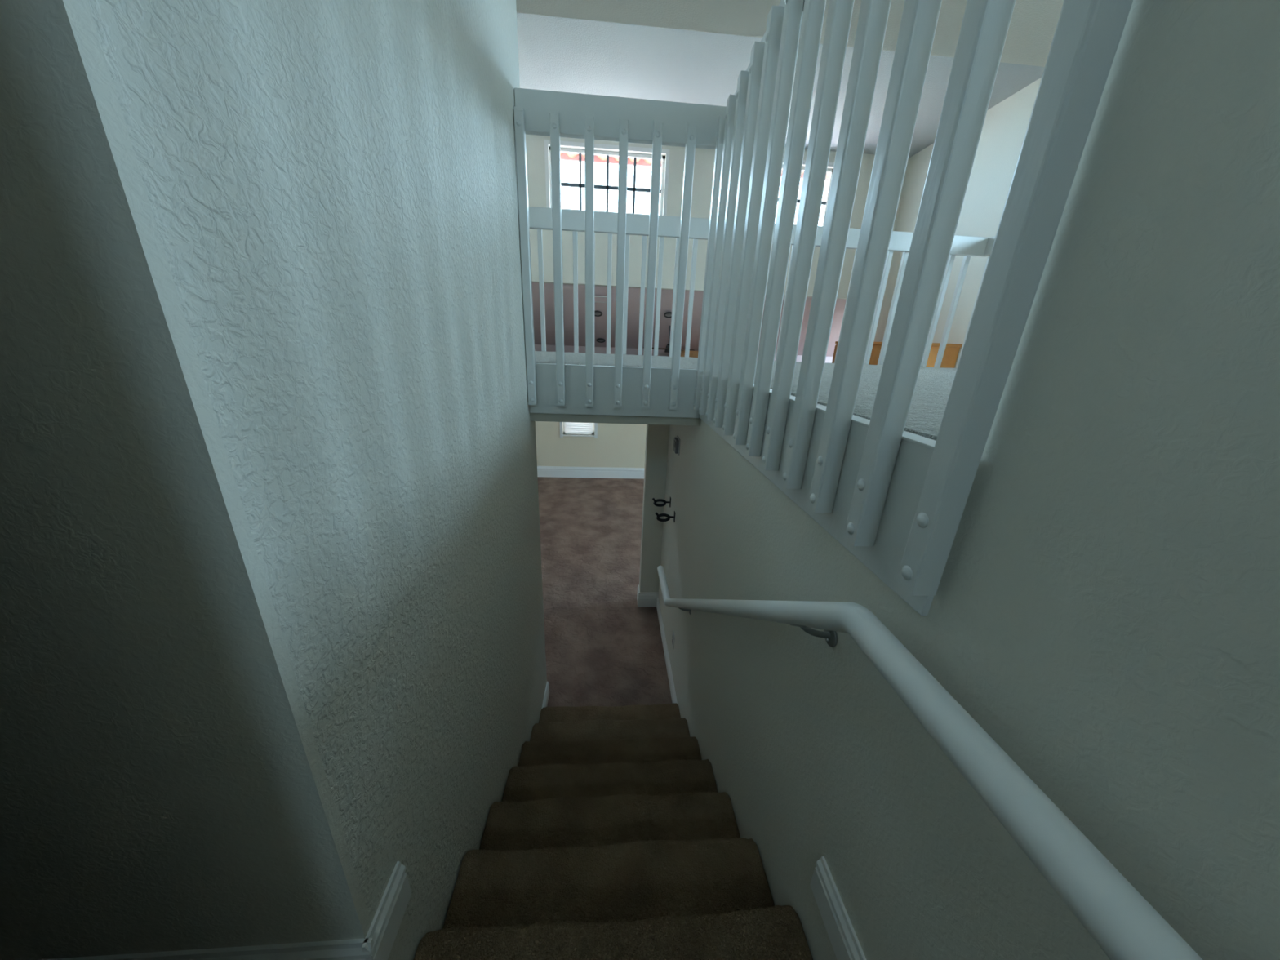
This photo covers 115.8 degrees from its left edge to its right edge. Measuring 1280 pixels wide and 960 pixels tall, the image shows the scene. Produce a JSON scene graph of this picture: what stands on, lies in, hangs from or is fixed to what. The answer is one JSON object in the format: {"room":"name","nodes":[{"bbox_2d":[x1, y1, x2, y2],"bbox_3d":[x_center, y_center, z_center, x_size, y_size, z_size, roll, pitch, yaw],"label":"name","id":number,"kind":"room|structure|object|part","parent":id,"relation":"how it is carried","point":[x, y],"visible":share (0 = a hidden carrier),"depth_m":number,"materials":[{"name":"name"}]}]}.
{"room":"staircase","nodes":[
{"label":"staircase","id":0,"kind":"room"},
{"bbox_2d":[0,0,546,959],"bbox_3d":[-2.019,-0.623,1.131,3.000,5.541,1.895,1,19,-4],"label":"wall","id":1,"kind":"structure","parent":0,"point":[331,186],"depth_m":0.59,"materials":[{"name":"white paint"}]},
{"bbox_2d":[43,937,376,959],"bbox_3d":[-1.803,0.888,0.661,2.613,0.115,0.016,1,19,-4],"label":"baseboard","id":2,"kind":"structure","parent":1,"relation":"attached to","point":[344,949],"depth_m":0.73,"materials":[{"name":"white paint"}]},
{"bbox_2d":[361,861,411,959],"bbox_3d":[-0.509,0.890,0.816,0.016,0.115,0.129,1,19,-4],"label":"baseboard","id":3,"kind":"structure","parent":1,"relation":"attached to","point":[384,926],"depth_m":0.81,"materials":[{"name":"white paint"}]},
{"bbox_2d":[542,681,549,708],"bbox_3d":[-0.678,1.591,2.893,0.016,0.115,0.236,1,19,-4],"label":"baseboard","id":4,"kind":"structure","parent":1,"relation":"attached to","point":[547,689],"depth_m":2.90,"materials":[{"name":"white paint"}]},
{"bbox_2d":[534,421,646,467],"bbox_3d":[0.146,-0.916,7.590,8.280,2.036,0.140,1,19,-4],"label":"wall","id":5,"kind":"structure","parent":0,"point":[616,445],"depth_m":7.55,"materials":[{"name":"beige paint"}]},
{"bbox_2d":[559,422,597,438],"bbox_3d":[-1.123,-1.267,7.348,0.690,0.990,0.142,1,19,-4],"label":"window","id":6,"kind":"structure","parent":5,"relation":"in","point":[594,424],"depth_m":7.44,"materials":[{"name":"white plastic"}]},
{"bbox_2d":[564,422,592,435],"bbox_3d":[-1.122,-1.262,7.335,0.500,0.870,0.045,1,19,-4],"label":"window blind","id":7,"kind":"object","parent":6,"relation":"attached to","point":[570,427],"visible":0.38,"depth_m":7.44,"materials":[{"name":"white plastic"}]},
{"bbox_3d":[-1.140,-0.860,7.478,0.500,0.015,0.030,1,19,-4],"label":"rail","id":8,"kind":"part","parent":7,"relation":"part of","materials":[{"name":"white plastic"}]},
{"bbox_3d":[-1.126,-1.282,7.392,0.580,0.880,0.049,1,19,-4],"label":"frame","id":9,"kind":"part","parent":6,"relation":"part of","materials":[{"name":"white plastic"}]},
{"bbox_2d":[537,466,644,479],"bbox_3d":[0.218,-0.124,7.790,7.680,0.215,0.016,1,19,-4],"label":"baseboard","id":10,"kind":"structure","parent":5,"relation":"attached to","point":[542,471],"depth_m":7.70,"materials":[{"name":"white paint"}]},
{"bbox_2d":[537,476,672,706],"bbox_3d":[0.400,1.488,3.682,8.280,0.120,10.100,1,19,-4],"label":"floor","id":11,"kind":"structure","parent":0,"point":[602,649],"depth_m":4.11,"materials":[{"name":"carpet"}]},
{"bbox_2d":[413,702,813,959],"bbox_3d":[-0.115,1.422,1.643,0.944,1.383,2.052,1,19,-4],"label":"staircase","id":12,"kind":"structure","parent":11,"relation":"on","point":[611,836],"depth_m":1.24,"materials":[{"name":"carpet"}]},
{"bbox_2d":[831,341,962,368],"bbox_3d":[3.811,-0.875,6.661,0.702,2.666,1.975,1,19,-4],"label":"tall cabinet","id":13,"kind":"object","parent":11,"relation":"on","point":[948,360],"visible":0.05,"depth_m":5.40,"materials":[{"name":"orange wood"}]},
{"bbox_3d":[3.445,-1.111,7.343,0.026,2.576,0.476,1,19,-4],"label":"door","id":14,"kind":"part","parent":13,"relation":"part of","materials":[{"name":"orange wood"}]},
{"bbox_3d":[3.509,-0.789,6.425,0.026,2.576,0.476,1,19,-4],"label":"door","id":15,"kind":"part","parent":13,"relation":"part of","materials":[{"name":"orange wood"}]},
{"bbox_3d":[3.875,-2.113,6.232,0.680,0.040,1.975,1,19,-4],"label":"cornice","id":16,"kind":"part","parent":13,"relation":"part of","materials":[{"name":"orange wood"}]},
{"bbox_2d":[529,413,701,426],"bbox_3d":[-0.129,-0.396,2.256,0.946,0.142,0.085,1,19,-4],"label":"wall header","id":17,"kind":"structure","parent":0,"point":[534,416],"depth_m":2.23,"materials":[{"name":"beige paint"}]},
{"bbox_2d":[528,363,700,417],"bbox_3d":[-0.128,-0.484,2.185,0.936,0.260,0.044,1,19,-4],"label":"trim","id":18,"kind":"structure","parent":17,"relation":"attached to","point":[545,373],"depth_m":2.17,"materials":[{"name":"white paint"}]},
{"bbox_2d":[513,87,726,409],"bbox_3d":[-0.101,-1.035,1.966,0.932,1.346,0.084,1,19,-4],"label":"stair railing","id":19,"kind":"object","parent":18,"relation":"attached to","point":[556,115],"visible":1,"depth_m":1.82,"materials":[{"name":"white paint"}]},
{"bbox_3d":[-0.078,-1.608,1.792,0.932,0.149,0.036,1,19,-4],"label":"rail","id":20,"kind":"part","parent":19,"relation":"part of","materials":[{"name":"white paint"}]},
{"bbox_2d":[639,424,669,592],"bbox_3d":[2.184,0.329,3.941,4.323,2.146,0.120,1,19,-4],"label":"wall","id":21,"kind":"structure","parent":0,"point":[657,435],"depth_m":3.70,"materials":[{"name":"beige paint"}]},
{"bbox_2d":[636,584,639,607],"bbox_3d":[-0.017,1.179,4.085,0.016,0.165,0.142,1,19,-4],"label":"baseboard","id":22,"kind":"structure","parent":21,"relation":"attached to","point":[638,591],"depth_m":4.04,"materials":[{"name":"white paint"}]},
{"bbox_2d":[638,592,658,607],"bbox_3d":[0.083,1.203,4.029,0.200,0.165,0.016,1,19,-4],"label":"baseboard","id":23,"kind":"structure","parent":21,"relation":"attached to","point":[646,599],"depth_m":4.02,"materials":[{"name":"white paint"}]},
{"bbox_2d":[534,344,832,363],"bbox_3d":[0.985,-3.011,8.257,9.380,1.850,2.590,1,19,-4],"label":"wall","id":24,"kind":"structure","parent":0,"point":[567,348],"depth_m":9.30,"materials":[{"name":"grey paint"}]},
{"bbox_2d":[532,282,846,356],"bbox_3d":[1.048,-3.240,8.128,9.280,1.229,2.290,1,19,-4],"label":"ceiling","id":25,"kind":"structure","parent":0,"point":[633,294],"depth_m":7.89,"materials":[{"name":"grey paint"}]},
{"bbox_2d":[594,310,602,316],"bbox_3d":[-0.812,-3.167,7.636,0.199,0.098,0.190,9,20,19],"label":"recessed light","id":26,"kind":"object","parent":25,"relation":"in","point":[597,313],"visible":0.77,"depth_m":7.62,"materials":[{"name":"grey metal"}]},
{"bbox_2d":[595,337,605,342],"bbox_3d":[-0.866,-3.090,8.881,0.199,0.098,0.190,9,20,19],"label":"recessed light","id":27,"kind":"object","parent":25,"relation":"in","point":[599,340],"visible":1,"depth_m":8.86,"materials":[{"name":"grey metal"}]},
{"bbox_2d":[595,295,607,302],"bbox_3d":[-0.730,-3.197,7.099,0.400,0.088,0.189,1,19,-4],"label":"ceiling vent","id":28,"kind":"object","parent":25,"relation":"in","point":[597,299],"visible":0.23,"depth_m":7.09,"materials":[{"name":"white metal"}]},
{"bbox_2d":[663,311,671,317],"bbox_3d":[0.554,-3.149,7.652,0.199,0.098,0.190,9,20,19],"label":"recessed light","id":29,"kind":"object","parent":25,"relation":"in","point":[668,314],"visible":0.8,"depth_m":7.63,"materials":[{"name":"grey metal"}]},
{"bbox_2d":[643,325,694,352],"bbox_3d":[0.622,-2.918,8.277,1.081,0.550,1.086,1,19,-4],"label":"ceiling fan","id":30,"kind":"object","parent":25,"relation":"hanging from","point":[667,348],"visible":0.57,"depth_m":8.26,"materials":[{"name":"grey metal"}]},
{"bbox_3d":[0.593,-2.719,8.327,0.165,0.140,0.165,1,19,-4],"label":"motor","id":31,"kind":"part","parent":30,"relation":"part of","materials":[{"name":"grey metal"}]},
{"bbox_3d":[0.604,-2.974,8.238,0.100,0.420,0.100,1,19,-4],"label":"down rod","id":32,"kind":"part","parent":30,"relation":"part of","materials":[{"name":"grey metal"}]},
{"bbox_2d":[525,133,910,298],"bbox_3d":[0.292,-4.259,6.428,8.280,2.163,0.140,1,19,-4],"label":"wall","id":33,"kind":"structure","parent":0,"point":[704,162],"depth_m":6.44,"materials":[{"name":"beige paint"}]},
{"bbox_2d":[544,139,670,215],"bbox_3d":[-0.506,-4.562,6.236,1.880,1.030,0.142,1,19,-4],"label":"window","id":34,"kind":"structure","parent":33,"relation":"in","point":[665,165],"depth_m":6.17,"materials":[{"name":"white plastic"}]},
{"bbox_2d":[560,152,830,180],"bbox_3d":[0.861,-5.263,6.413,8.622,0.398,0.521,1,19,-4],"label":"roof eave","id":35,"kind":"object","parent":33,"relation":"attached to","point":[564,156],"visible":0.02,"depth_m":6.49,"materials":[{"name":"red"}]},
{"bbox_2d":[777,159,834,226],"bbox_3d":[2.196,-4.515,6.440,1.880,1.030,0.142,1,19,-4],"label":"window","id":36,"kind":"structure","parent":33,"relation":"in","point":[829,164],"depth_m":6.47,"materials":[{"name":"white plastic"}]},
{"bbox_3d":[2.197,-4.507,6.417,1.880,1.030,0.093,1,19,-4],"label":"casing","id":37,"kind":"part","parent":36,"relation":"part of","materials":[{"name":"white paint"}]},
{"bbox_2d":[534,351,957,440],"bbox_3d":[0.734,-0.155,0.963,7.686,0.026,6.026,1,19,-4],"label":"floor","id":38,"kind":"structure","parent":0,"point":[933,386],"depth_m":1.69,"materials":[{"name":"carpet"}]},
{"bbox_2d":[516,12,1044,157],"bbox_3d":[0.442,-4.696,4.528,8.280,0.120,3.410,1,19,-4],"label":"ceiling","id":39,"kind":"structure","parent":0,"point":[556,54],"depth_m":4.48,"materials":[{"name":"grey paint"}]},
{"bbox_2d":[515,0,1064,66],"bbox_3d":[0.746,-2.802,0.068,8.280,0.705,6.280,1,19,-4],"label":"ceiling","id":40,"kind":"structure","parent":0,"point":[1033,25],"depth_m":2.98,"materials":[{"name":"grey paint"}]},
{"bbox_2d":[873,77,1041,368],"bbox_3d":[4.526,-0.996,2.869,0.140,5.641,9.670,1,19,-4],"label":"wall","id":41,"kind":"structure","parent":0,"point":[1006,123],"depth_m":5.16,"materials":[{"name":"beige paint"}]},
{"bbox_2d":[658,0,1279,959],"bbox_3d":[0.518,-0.094,0.693,0.120,5.036,5.500,1,19,-4],"label":"wall","id":42,"kind":"structure","parent":0,"point":[1104,607],"depth_m":0.42,"materials":[{"name":"beige paint"}]},
{"bbox_2d":[652,497,671,506],"bbox_3d":[0.176,0.182,3.325,0.156,0.084,0.040,1,19,-4],"label":"wall hook","id":43,"kind":"object","parent":42,"relation":"attached to","point":[653,499],"visible":1,"depth_m":3.32,"materials":[{"name":"black metal"}]},
{"bbox_2d":[654,511,675,522],"bbox_3d":[0.192,0.284,3.097,0.156,0.084,0.040,1,19,-4],"label":"wall hook","id":44,"kind":"object","parent":42,"relation":"attached to","point":[658,516],"visible":1,"depth_m":3.09,"materials":[{"name":"black metal"}]},
{"bbox_2d":[656,597,677,703],"bbox_3d":[0.215,1.436,3.452,0.016,0.115,1.274,1,19,-4],"label":"baseboard","id":45,"kind":"structure","parent":42,"relation":"attached to","point":[673,692],"depth_m":3.32,"materials":[{"name":"white paint"}]},
{"bbox_2d":[671,630,675,648],"bbox_3d":[0.252,1.216,3.056,0.009,0.114,0.070,1,19,-4],"label":"wall outlet","id":46,"kind":"object","parent":42,"relation":"attached to","point":[673,637],"visible":1,"depth_m":3.04,"materials":[{"name":"grey plastic"}]},
{"bbox_2d":[673,435,679,455],"bbox_3d":[0.271,-0.258,2.987,0.032,0.120,0.130,1,19,-4],"label":"thermostat","id":47,"kind":"object","parent":42,"relation":"attached to","point":[677,440],"visible":1,"depth_m":2.94,"materials":[{"name":"grey plastic"}]},
{"bbox_3d":[0.283,-0.258,2.988,0.008,0.120,0.130,1,19,-4],"label":"plate","id":48,"kind":"part","parent":47,"relation":"part of","materials":[{"name":"grey plastic"}]},
{"bbox_2d":[699,383,936,616],"bbox_3d":[0.413,-0.190,1.408,0.040,0.260,1.729,1,19,-4],"label":"trim","id":49,"kind":"structure","parent":42,"relation":"attached to","point":[883,558],"depth_m":0.76,"materials":[{"name":"white paint"}]},
{"bbox_2d":[809,856,866,959],"bbox_3d":[0.500,1.354,-0.311,0.016,0.105,2.656,1,19,-4],"label":"baseboard","id":50,"kind":"structure","parent":42,"relation":"attached to","point":[842,936],"depth_m":0.86,"materials":[{"name":"white paint"}]},
{"bbox_2d":[693,0,1133,595],"bbox_3d":[0.413,-0.751,1.212,0.084,1.346,1.758,1,19,-4],"label":"stair railing","id":51,"kind":"object","parent":42,"relation":"attached to","point":[751,135],"visible":1,"depth_m":0.73,"materials":[{"name":"white paint"}]},
{"bbox_3d":[0.461,-1.318,1.026,0.036,0.149,1.742,1,19,-4],"label":"rail","id":52,"kind":"part","parent":51,"relation":"part of","materials":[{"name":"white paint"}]},
{"bbox_2d":[657,565,1202,959],"bbox_3d":[0.353,0.770,1.171,0.106,1.374,4.050,1,19,-4],"label":"handrail","id":53,"kind":"object","parent":42,"relation":"attached to","point":[1119,919],"visible":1,"depth_m":0.41,"materials":[{"name":"white paint"}]},
{"bbox_3d":[0.726,-0.011,1.023,7.680,0.290,6.040,1,19,-4],"label":"floor","id":54,"kind":"structure","parent":0,"visible":0},
{"bbox_2d":[528,206,988,367],"bbox_3d":[-0.083,-1.615,3.611,6.380,1.333,0.078,1,19,-4],"label":"balcony railing","id":55,"kind":"object","parent":54,"relation":"on","point":[540,218],"visible":0.22,"depth_m":3.59,"materials":[{"name":"white paint"}]},
{"bbox_3d":[-0.058,-2.166,3.400,6.380,0.151,0.040,1,19,-4],"label":"rail","id":56,"kind":"part","parent":55,"relation":"part of","materials":[{"name":"white paint"}]},
{"bbox_2d":[955,235,995,368],"bbox_3d":[3.175,-1.363,3.295,0.078,1.333,1.190,1,19,-4],"label":"balcony railing","id":57,"kind":"object","parent":54,"relation":"on","point":[990,242],"visible":0.06,"depth_m":3.68,"materials":[{"name":"white paint"}]},
{"bbox_3d":[3.180,-1.921,3.099,0.040,0.151,1.190,1,19,-4],"label":"rail","id":58,"kind":"part","parent":57,"relation":"part of","materials":[{"name":"white paint"}]},
{"bbox_3d":[0.996,-2.215,8.590,9.280,0.130,2.490,1,19,-4],"label":"floor","id":59,"kind":"structure","parent":0,"visible":0},
{"bbox_2d":[680,350,698,357],"bbox_3d":[1.513,-2.690,9.130,1.625,0.455,0.667,1,19,-4],"label":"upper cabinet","id":60,"kind":"object","parent":59,"relation":"on","point":[692,353],"visible":0.05,"depth_m":8.76,"materials":[{"name":"orange wood"}]},
{"bbox_3d":[0.946,-2.587,8.808,0.388,0.365,0.026,1,19,-4],"label":"door","id":61,"kind":"part","parent":60,"relation":"part of","materials":[{"name":"orange wood"}]},
{"bbox_3d":[1.520,-2.890,9.072,1.625,0.040,0.645,1,19,-4],"label":"cornice","id":62,"kind":"part","parent":60,"relation":"part of","materials":[{"name":"orange wood"}]}
]}

